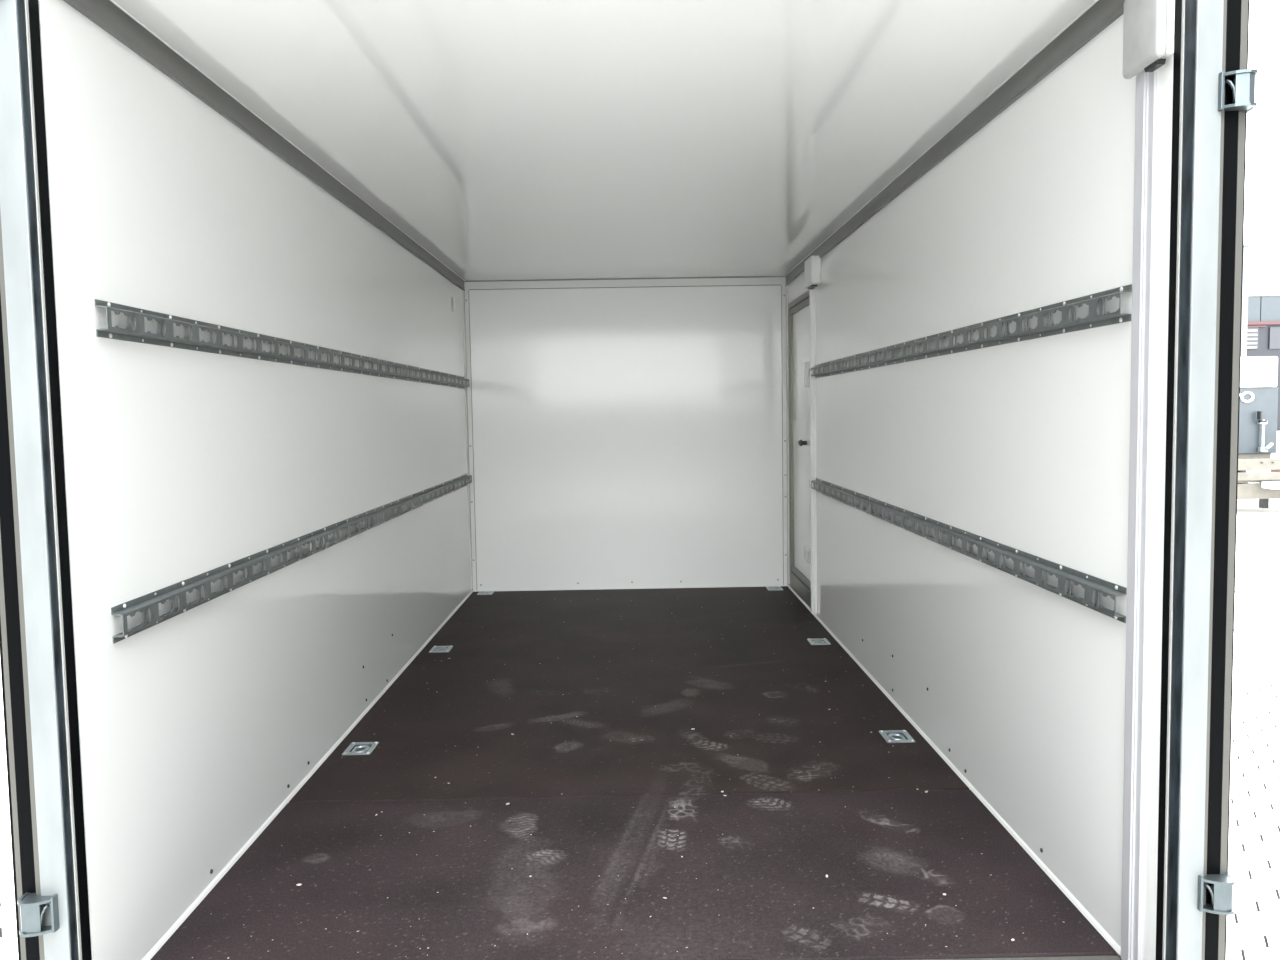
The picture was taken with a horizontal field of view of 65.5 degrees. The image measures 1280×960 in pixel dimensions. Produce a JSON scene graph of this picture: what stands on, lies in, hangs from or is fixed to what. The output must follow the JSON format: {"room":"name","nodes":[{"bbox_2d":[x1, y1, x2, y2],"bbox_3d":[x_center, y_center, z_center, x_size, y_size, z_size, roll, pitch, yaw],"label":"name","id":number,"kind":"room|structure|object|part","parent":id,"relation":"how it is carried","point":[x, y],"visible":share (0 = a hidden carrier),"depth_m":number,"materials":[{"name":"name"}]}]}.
{"room":"loading area","nodes":[
{"label":"loading area","id":0,"kind":"room"},
{"bbox_2d":[38,0,471,959],"bbox_3d":[-1.069,-0.117,4.019,0.034,1.988,4.454,-1,4,0],"label":"wall","id":1,"kind":"structure","parent":0,"point":[196,725],"depth_m":2.43,"materials":[{"name":"white"}]},
{"bbox_2d":[0,294,59,959],"bbox_3d":[-1.102,0.011,2.221,0.086,1.998,1.045,-1,4,0],"label":"door","id":2,"kind":"structure","parent":1,"relation":"in","point":[28,905],"depth_m":1.77,"materials":[{"name":"white metal"}]},
{"bbox_3d":[-1.045,0.773,1.777,0.005,0.064,0.020,-1,4,0],"label":"hinge plate","id":3,"kind":"part","parent":2,"relation":"part of","materials":[{"name":"metal"}]},
{"bbox_2d":[0,0,91,959],"bbox_3d":[-1.064,0.062,1.763,0.062,2.098,0.058,-1,4,0],"label":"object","id":4,"kind":"structure","parent":1,"relation":"attached to","point":[27,293],"depth_m":1.74,"materials":[{"name":"grey metal"}]},
{"bbox_2d":[63,0,464,290],"bbox_3d":[-1.063,-1.047,3.927,0.016,0.060,4.438,-1,4,0],"label":"trim","id":5,"kind":"structure","parent":1,"relation":"attached to","point":[108,15],"depth_m":2.54,"materials":[{"name":"grey metal"}]},
{"bbox_2d":[94,299,468,388],"bbox_3d":[-1.050,-0.456,4.035,0.022,0.071,4.277,-1,4,0],"label":"rail","id":6,"kind":"object","parent":1,"relation":"attached to","point":[139,335],"visible":1,"depth_m":2.56,"materials":[{"name":"grey metal"}]},
{"bbox_2d":[111,474,471,643],"bbox_3d":[-1.040,0.139,4.076,0.022,0.071,4.277,-1,4,0],"label":"rail","id":7,"kind":"object","parent":1,"relation":"attached to","point":[151,600],"visible":1,"depth_m":2.62,"materials":[{"name":"grey metal"}]},
{"bbox_2d":[142,591,472,959],"bbox_3d":[-1.036,0.847,4.119,0.008,0.010,4.323,-1,4,0],"label":"baseboard","id":8,"kind":"structure","parent":1,"relation":"attached to","point":[152,952],"depth_m":2.75,"materials":[{"name":"white plastic"}]},
{"bbox_2d":[451,297,454,311],"bbox_3d":[-1.081,-1.014,5.749,0.008,0.078,0.090,-1,4,0],"label":"wall plate","id":9,"kind":"object","parent":1,"relation":"attached to","point":[452,298],"visible":1,"depth_m":5.71,"materials":[{"name":"white"}]},
{"bbox_2d":[462,282,476,590],"bbox_3d":[-1.059,-0.262,6.186,0.034,1.929,0.050,-1,4,0],"label":"trim","id":10,"kind":"structure","parent":1,"relation":"attached to","point":[465,297],"depth_m":6.20,"materials":[{"name":"white metal"}]},
{"bbox_2d":[921,955,1121,959],"bbox_3d":[-0.019,1.035,1.904,2.000,0.104,0.229,-1,4,0],"label":"trim","id":11,"kind":"structure","parent":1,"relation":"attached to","point":[1115,957],"depth_m":2.02,"materials":[{"name":"grey metal"}]},
{"bbox_2d":[113,0,1095,280],"bbox_3d":[-0.071,-1.109,3.935,2.000,0.030,4.444,-1,4,0],"label":"ceiling","id":12,"kind":"structure","parent":0,"point":[507,139],"depth_m":2.66,"materials":[{"name":"white"}]},
{"bbox_2d":[468,285,787,590],"bbox_3d":[-0.076,-0.270,6.233,2.000,1.958,0.033,-1,4,0],"label":"wall","id":13,"kind":"structure","parent":0,"point":[623,437],"depth_m":6.22,"materials":[{"name":"white"}]},
{"bbox_2d":[465,276,783,289],"bbox_3d":[-0.091,-1.218,6.153,1.988,0.054,0.004,-1,4,0],"label":"trim","id":14,"kind":"structure","parent":13,"relation":"attached to","point":[769,280],"depth_m":6.15,"materials":[{"name":"white metal"}]},
{"bbox_2d":[473,585,786,591],"bbox_3d":[-0.061,0.685,6.283,1.980,0.006,0.004,-1,4,0],"label":"baseboard","id":15,"kind":"structure","parent":13,"relation":"attached to","point":[768,585],"depth_m":6.28,"materials":[{"name":"white"}]},
{"bbox_2d":[151,586,1115,959],"bbox_3d":[-0.040,0.863,4.153,2.000,0.060,4.278,-1,4,0],"label":"floor","id":16,"kind":"structure","parent":0,"point":[597,791],"depth_m":2.72,"materials":[{"name":"brown wood"}]},
{"bbox_2d":[342,742,378,754],"bbox_3d":[-0.938,0.907,3.341,0.094,0.020,0.122,-1,4,0],"label":"ring","id":17,"kind":"object","parent":16,"relation":"on","point":[355,748],"visible":1,"depth_m":3.35,"materials":[{"name":"metal"}]},
{"bbox_2d":[429,645,452,652],"bbox_3d":[-0.948,0.811,4.742,0.094,0.020,0.122,-1,4,0],"label":"ring","id":18,"kind":"object","parent":16,"relation":"on","point":[435,649],"visible":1,"depth_m":4.75,"materials":[{"name":"metal"}]},
{"bbox_2d":[477,591,493,594],"bbox_3d":[-0.965,0.711,6.219,0.094,0.020,0.122,-1,4,0],"label":"ring","id":19,"kind":"object","parent":16,"relation":"on","point":[479,592],"visible":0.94,"depth_m":6.22,"materials":[{"name":"metal"}]},
{"bbox_2d":[192,594,1064,958],"bbox_3d":[-0.039,0.836,4.092,1.894,0.004,4.094,-1,4,0],"label":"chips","id":20,"kind":"object","parent":16,"relation":"on","point":[654,594],"visible":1,"depth_m":2.49,"materials":[{"name":"beige"}]},
{"bbox_2d":[766,586,782,590],"bbox_3d":[0.840,0.682,6.209,0.094,0.020,0.122,-1,4,0],"label":"ring","id":21,"kind":"object","parent":16,"relation":"on","point":[767,587],"visible":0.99,"depth_m":6.23,"materials":[{"name":"metal"}]},
{"bbox_2d":[807,638,830,644],"bbox_3d":[0.858,0.780,4.769,0.094,0.020,0.122,-1,4,0],"label":"ring","id":22,"kind":"object","parent":16,"relation":"on","point":[817,641],"visible":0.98,"depth_m":4.77,"materials":[{"name":"metal"}]},
{"bbox_2d":[879,730,914,742],"bbox_3d":[0.872,0.875,3.376,0.094,0.020,0.122,-1,4,0],"label":"ring","id":23,"kind":"object","parent":16,"relation":"on","point":[891,736],"visible":0.98,"depth_m":3.38,"materials":[{"name":"metal"}]},
{"bbox_2d":[0,520,1279,959],"bbox_3d":[3.475,1.446,3.615,24.000,0.039,21.950,-1,4,0],"label":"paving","id":24,"kind":"structure","parent":0,"point":[1261,837],"depth_m":4.15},
{"bbox_2d":[0,518,1279,959],"bbox_3d":[3.471,1.428,3.638,24.152,0.034,22.138,-1,4,0],"label":"paving","id":25,"kind":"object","parent":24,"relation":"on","point":[1248,934],"visible":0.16,"depth_m":4.68,"materials":[{"name":"concrete"}]},
{"bbox_2d":[788,14,1173,959],"bbox_3d":[0.957,-0.151,4.035,0.034,1.988,4.454,-1,4,0],"label":"wall","id":26,"kind":"structure","parent":0,"point":[1024,445],"depth_m":2.53,"materials":[{"name":"white plastic"}]},
{"bbox_2d":[781,277,789,584],"bbox_3d":[0.907,-0.295,6.202,0.034,1.929,0.050,-1,4,0],"label":"trim","id":27,"kind":"structure","parent":26,"relation":"attached to","point":[784,289],"depth_m":6.21,"materials":[{"name":"white"}]},
{"bbox_2d":[788,289,812,607],"bbox_3d":[0.935,-0.181,5.745,0.068,1.739,0.780,-1,4,0],"label":"door","id":28,"kind":"structure","parent":26,"relation":"in","point":[798,309],"depth_m":5.84,"materials":[{"name":"white"}]},
{"bbox_3d":[0.922,-0.210,5.628,0.040,0.040,0.080,-1,4,0],"label":"knob","id":29,"kind":"part","parent":28,"relation":"part of","materials":[{"name":"black plastic"}]},
{"bbox_3d":[0.923,-0.582,5.500,0.027,0.140,0.035,-1,4,0],"label":"grab handle","id":30,"kind":"part","parent":28,"relation":"part of","materials":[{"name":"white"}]},
{"bbox_2d":[804,255,820,288],"bbox_3d":[0.893,-1.072,5.148,0.052,0.150,0.200,-1,4,0],"label":"junction box","id":31,"kind":"object","parent":26,"relation":"attached to","point":[812,265],"visible":1,"depth_m":5.05,"materials":[{"name":"white plastic"}]},
{"bbox_2d":[809,289,816,613],"bbox_3d":[0.922,-0.142,5.301,0.024,1.725,0.056,-1,4,0],"label":"door frame","id":32,"kind":"structure","parent":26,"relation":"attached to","point":[812,297],"depth_m":5.29,"materials":[{"name":"white plastic"}]},
{"bbox_2d":[784,0,1124,285],"bbox_3d":[0.922,-1.081,3.943,0.016,0.060,4.438,-1,4,0],"label":"trim","id":33,"kind":"structure","parent":26,"relation":"attached to","point":[1100,14],"depth_m":2.64,"materials":[{"name":"grey metal"}]},
{"bbox_2d":[788,585,1120,955],"bbox_3d":[0.956,0.814,4.136,0.008,0.010,4.323,-1,4,0],"label":"baseboard","id":34,"kind":"structure","parent":26,"relation":"attached to","point":[1107,937],"depth_m":2.71,"materials":[{"name":"white plastic"}]},
{"bbox_2d":[811,478,1126,622],"bbox_3d":[0.941,0.135,3.668,0.022,0.071,3.387,-1,4,0],"label":"rail","id":35,"kind":"object","parent":26,"relation":"attached to","point":[1090,583],"visible":1,"depth_m":2.61,"materials":[{"name":"grey metal"}]},
{"bbox_2d":[809,284,1131,377],"bbox_3d":[0.931,-0.461,3.627,0.022,0.071,3.387,-1,4,0],"label":"rail","id":36,"kind":"object","parent":26,"relation":"attached to","point":[1093,320],"visible":0.99,"depth_m":2.58,"materials":[{"name":"grey metal"}]},
{"bbox_2d":[1121,69,1157,959],"bbox_3d":[0.960,0.100,1.919,0.012,1.734,0.062,-1,4,0],"label":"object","id":37,"kind":"object","parent":26,"relation":"attached to","point":[1146,82],"visible":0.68,"depth_m":1.91,"materials":[{"name":"grey plastic"}]},
{"bbox_2d":[1123,0,1174,78],"bbox_3d":[0.934,-0.829,1.828,0.034,0.158,0.133,-1,4,0],"label":"lamp housing","id":38,"kind":"object","parent":26,"relation":"attached to","point":[1148,25],"visible":0.98,"depth_m":1.80,"materials":[{"name":"white plastic"}]},
{"bbox_2d":[1144,58,1165,71],"bbox_3d":[0.935,-0.754,1.807,0.014,0.011,0.050,-1,4,0],"label":"switch","id":39,"kind":"object","parent":38,"relation":"attached to","point":[1150,64],"depth_m":1.80,"materials":[{"name":"black plastic"}]},
{"bbox_2d":[1156,0,1226,959],"bbox_3d":[0.994,0.026,1.795,0.058,2.098,0.064,-1,4,0],"label":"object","id":40,"kind":"structure","parent":26,"relation":"attached to","point":[1200,25],"depth_m":1.77,"materials":[{"name":"grey metal"}]},
{"bbox_2d":[1197,0,1257,959],"bbox_3d":[1.034,-0.025,2.252,0.068,1.998,1.036,-1,4,0],"label":"door","id":41,"kind":"structure","parent":26,"relation":"in","point":[1238,82],"depth_m":1.77,"materials":[{"name":"white"}]},
{"bbox_3d":[1.019,0.752,1.813,0.005,0.064,0.020,-1,4,0],"label":"hinge plate","id":42,"kind":"part","parent":41,"relation":"part of","materials":[{"name":"metal"}]},
{"bbox_3d":[1.000,-0.669,1.716,0.005,0.064,0.020,-1,4,0],"label":"hinge plate","id":43,"kind":"part","parent":41,"relation":"part of","materials":[{"name":"metal"}]},
{"label":"outside","id":44,"kind":"structure","parent":0,"visible":0},
{"bbox_2d":[1237,430,1279,519],"bbox_3d":[9.680,-0.687,35.127,160.000,0.198,210.000,-1,4,0],"label":"ground","id":45,"kind":"structure","parent":44,"point":[1246,508],"depth_m":16.66,"materials":[{"name":"white concrete"}]},
{"bbox_2d":[1241,244,1249,356],"bbox_3d":[18.121,-3.841,29.979,0.520,6.420,0.520,-1,4,0],"label":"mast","id":46,"kind":"object","parent":45,"relation":"on","point":[1246,246],"visible":0.3,"depth_m":29.75,"materials":[{"name":"white metal"}]},
{"bbox_2d":[1238,356,1277,471],"bbox_3d":[9.674,-0.900,17.907,2.010,2.470,2.770,-1,4,0],"label":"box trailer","id":47,"kind":"object","parent":45,"relation":"on","point":[1258,408],"visible":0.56,"depth_m":16.65,"materials":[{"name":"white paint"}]},
{"bbox_3d":[9.652,-1.881,17.890,1.940,0.510,2.670,-1,4,0],"label":"lid","id":48,"kind":"part","parent":47,"relation":"part of","materials":[{"name":"white paint"}]},
{"bbox_3d":[10.372,-1.054,16.585,0.110,0.185,0.100,-1,4,0],"label":"latch handle","id":49,"kind":"part","parent":47,"relation":"part of","materials":[{"name":"black plastic"}]},
{"bbox_3d":[10.442,-0.738,16.602,0.220,0.540,0.130,-1,4,0],"label":"latch post","id":50,"kind":"part","parent":47,"relation":"part of","materials":[{"name":"metal"}]},
{"bbox_2d":[1237,458,1279,507],"bbox_3d":[10.851,0.041,15.967,4.800,0.820,1.150,-1,4,0],"label":"flatbed trailer","id":51,"kind":"object","parent":45,"relation":"on","point":[1263,486],"visible":0.33,"depth_m":15.68,"materials":[{"name":"beige metal"}]},
{"bbox_3d":[10.854,0.157,15.800,4.800,0.250,0.100,-1,4,0],"label":"chassis rail","id":52,"kind":"part","parent":51,"relation":"part of","materials":[{"name":"beige metal"}]},
{"bbox_3d":[10.851,-0.077,15.709,4.800,0.130,0.070,-1,4,0],"label":"rail","id":53,"kind":"part","parent":51,"relation":"part of","materials":[{"name":"beige metal"}]},
{"bbox_3d":[10.848,-0.262,15.706,4.800,0.180,0.050,-1,4,0],"label":"rail","id":54,"kind":"part","parent":51,"relation":"part of","materials":[{"name":"beige metal"}]},
{"bbox_2d":[1246,293,1279,429],"bbox_3d":[43.301,-7.715,67.516,32.200,8.220,15.250,-1,4,0],"label":"building","id":55,"kind":"structure","parent":45,"relation":"on","point":[1263,316],"depth_m":59.86,"materials":[{"name":"metal"}]},
{"bbox_3d":[36.251,-10.782,67.265,1.940,1.500,15.000,-1,4,0],"label":"panel","id":56,"kind":"part","parent":55,"relation":"part of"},
{"bbox_3d":[38.250,-10.815,67.282,1.940,1.500,15.000,-1,4,0],"label":"panel","id":57,"kind":"part","parent":55,"relation":"part of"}
]}

